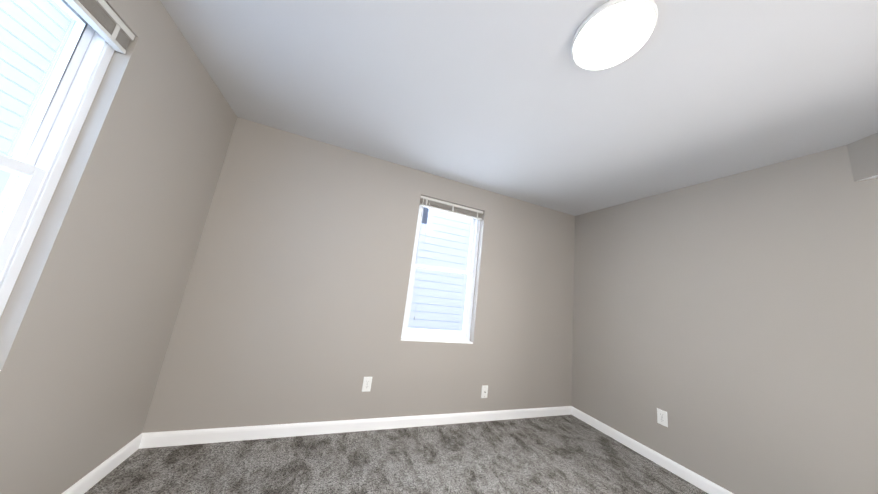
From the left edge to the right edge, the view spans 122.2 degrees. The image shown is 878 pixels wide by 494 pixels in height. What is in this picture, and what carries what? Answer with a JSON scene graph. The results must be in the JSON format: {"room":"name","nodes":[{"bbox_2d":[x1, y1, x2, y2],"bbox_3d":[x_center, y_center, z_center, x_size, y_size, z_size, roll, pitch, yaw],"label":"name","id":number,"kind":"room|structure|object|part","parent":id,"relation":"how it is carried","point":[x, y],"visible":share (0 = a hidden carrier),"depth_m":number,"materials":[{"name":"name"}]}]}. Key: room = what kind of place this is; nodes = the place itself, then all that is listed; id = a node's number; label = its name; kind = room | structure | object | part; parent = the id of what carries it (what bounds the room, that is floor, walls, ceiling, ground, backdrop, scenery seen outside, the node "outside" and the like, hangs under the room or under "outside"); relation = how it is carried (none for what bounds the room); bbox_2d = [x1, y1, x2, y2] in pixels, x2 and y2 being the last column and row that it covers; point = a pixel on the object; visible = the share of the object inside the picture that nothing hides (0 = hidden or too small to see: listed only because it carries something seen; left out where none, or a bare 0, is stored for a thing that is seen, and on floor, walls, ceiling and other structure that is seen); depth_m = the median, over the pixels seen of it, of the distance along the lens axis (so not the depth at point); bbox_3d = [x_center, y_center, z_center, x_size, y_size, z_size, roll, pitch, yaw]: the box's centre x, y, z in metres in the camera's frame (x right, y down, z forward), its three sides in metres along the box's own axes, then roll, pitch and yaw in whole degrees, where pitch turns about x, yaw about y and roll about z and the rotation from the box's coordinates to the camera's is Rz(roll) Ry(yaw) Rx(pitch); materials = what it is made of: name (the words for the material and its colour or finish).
{"room":"empty bedroom","nodes":[
{"label":"empty bedroom","id":0,"kind":"room"},
{"bbox_2d":[0,0,236,493],"bbox_3d":[-0.780,-0.255,-0.922,0.300,2.360,5.710,11,-11,-20],"label":"wall","id":1,"kind":"structure","parent":0,"point":[88,317],"depth_m":1.12,"materials":[{"name":"grey paint"}]},
{"bbox_2d":[0,0,134,316],"bbox_3d":[-1.335,-0.308,0.568,0.134,1.383,0.761,11,-11,-20],"label":"window","id":2,"kind":"structure","parent":1,"relation":"in","point":[55,153],"depth_m":0.90,"materials":[{"name":"white plastic"}]},
{"bbox_3d":[-1.349,-0.321,0.564,0.038,1.220,0.625,11,-11,-20],"label":"glass","id":3,"kind":"part","parent":2,"relation":"part of","materials":[{"name":"clear glass"}]},
{"bbox_3d":[-1.345,-0.314,0.565,0.076,1.308,0.687,11,-11,-20],"label":"window sash","id":4,"kind":"part","parent":2,"relation":"part of","materials":[{"name":"white plastic"}]},
{"bbox_3d":[-1.215,-0.920,0.697,0.038,0.102,0.749,11,-11,-20],"label":"window blind rail","id":5,"kind":"part","parent":2,"relation":"part of","materials":[{"name":"white plastic"}]},
{"bbox_2d":[62,406,733,493],"bbox_3d":[0.828,1.202,-0.387,3.741,0.083,5.510,11,-11,-20],"label":"baseboard","id":6,"kind":"structure","parent":1,"relation":"attached to","point":[89,480],"depth_m":1.86,"materials":[{"name":"white wood"}]},
{"bbox_2d":[142,117,574,432],"bbox_3d":[0.079,0.473,2.508,4.446,2.360,0.200,11,-11,-20],"label":"wall","id":7,"kind":"structure","parent":0,"point":[292,306],"depth_m":2.07,"materials":[{"name":"grey paint"}]},
{"bbox_2d":[362,377,371,391],"bbox_3d":[-0.604,1.154,2.039,0.070,0.115,0.007,11,-11,-20],"label":"electrical outlet","id":8,"kind":"object","parent":7,"relation":"attached to","point":[367,382],"visible":1,"depth_m":2.04,"materials":[{"name":"white plastic"}]},
{"bbox_2d":[401,338,472,343],"bbox_3d":[-0.015,0.908,2.346,0.743,0.010,0.073,11,-11,-20],"label":"window sill","id":9,"kind":"structure","parent":7,"relation":"attached to","point":[433,340],"depth_m":2.33,"materials":[{"name":"white wood"}]},
{"bbox_2d":[401,196,482,340],"bbox_3d":[0.048,0.233,2.520,0.743,1.409,0.145,11,-11,-20],"label":"window","id":10,"kind":"structure","parent":7,"relation":"in","point":[476,234],"depth_m":2.52,"materials":[{"name":"white plastic"}]},
{"bbox_2d":[414,198,429,319],"bbox_3d":[-0.192,0.092,2.360,0.081,1.196,0.014,12,-11,-24],"label":"blind cords","id":11,"kind":"object","parent":10,"relation":"hanging from","point":[424,242],"visible":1,"depth_m":2.41,"materials":[{"name":"grey plastic"}]},
{"bbox_3d":[0.043,0.230,2.536,0.669,1.333,0.076,11,-11,-20],"label":"window sash","id":12,"kind":"part","parent":10,"relation":"part of","materials":[{"name":"white plastic"}]},
{"bbox_3d":[0.144,-0.407,2.585,0.731,0.102,0.038,11,-11,-20],"label":"window blind rail","id":13,"kind":"part","parent":10,"relation":"part of","materials":[{"name":"white plastic"}]},
{"bbox_2d":[481,385,487,397],"bbox_3d":[0.457,1.440,2.407,0.070,0.115,0.016,11,-11,-20],"label":"electrical outlet","id":14,"kind":"object","parent":7,"relation":"attached to","point":[484,392],"visible":1,"depth_m":2.41,"materials":[{"name":"white plastic"}]},
{"bbox_2d":[84,415,707,493],"bbox_3d":[0.958,1.318,-0.352,4.446,0.100,5.910,11,-11,-20],"label":"floor","id":15,"kind":"structure","parent":0,"point":[565,454],"depth_m":1.67,"materials":[{"name":"carpet"}]},
{"bbox_2d":[160,0,877,215],"bbox_3d":[1.249,-1.085,0.085,4.446,0.100,5.910,11,-11,-20],"label":"ceiling","id":16,"kind":"structure","parent":0,"point":[510,98],"depth_m":1.34,"materials":[{"name":"white paint"}]},
{"bbox_2d":[571,0,657,69],"bbox_3d":[0.745,-0.905,1.050,0.304,0.028,0.304,11,-11,-20],"label":"recessed light","id":17,"kind":"object","parent":16,"relation":"in","point":[610,33],"visible":1,"depth_m":1.02,"materials":[{"name":"white plastic"}]},
{"bbox_2d":[847,133,877,181],"bbox_3d":[2.466,-0.863,-0.473,2.491,0.244,3.660,11,-11,-20],"label":"soffit beam","id":18,"kind":"structure","parent":16,"relation":"attached to","point":[863,155],"depth_m":1.41,"materials":[{"name":"grey paint"}]},
{"bbox_2d":[571,145,877,493],"bbox_3d":[2.329,0.583,1.613,0.309,2.360,3.455,11,-11,-20],"label":"wall","id":19,"kind":"structure","parent":0,"point":[728,325],"depth_m":1.73,"materials":[{"name":"grey paint"}]},
{"bbox_2d":[657,408,667,426],"bbox_3d":[1.879,1.436,2.041,0.008,0.115,0.070,11,-11,-20],"label":"electrical outlet","id":20,"kind":"object","parent":19,"relation":"attached to","point":[662,418],"visible":1,"depth_m":2.04,"materials":[{"name":"white plastic"}]},
{"label":"outside","id":21,"kind":"structure","parent":0,"visible":0},
{"bbox_2d":[0,0,71,155],"bbox_3d":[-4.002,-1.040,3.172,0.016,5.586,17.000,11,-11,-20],"label":"window glass","id":22,"kind":"object","parent":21,"point":[22,67],"depth_m":2.04,"materials":[{"name":"white"}]},
{"bbox_2d":[408,207,471,330],"bbox_3d":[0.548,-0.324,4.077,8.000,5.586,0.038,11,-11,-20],"label":"window glass","id":23,"kind":"object","parent":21,"point":[438,279],"depth_m":3.79,"materials":[{"name":"white"}]}
]}

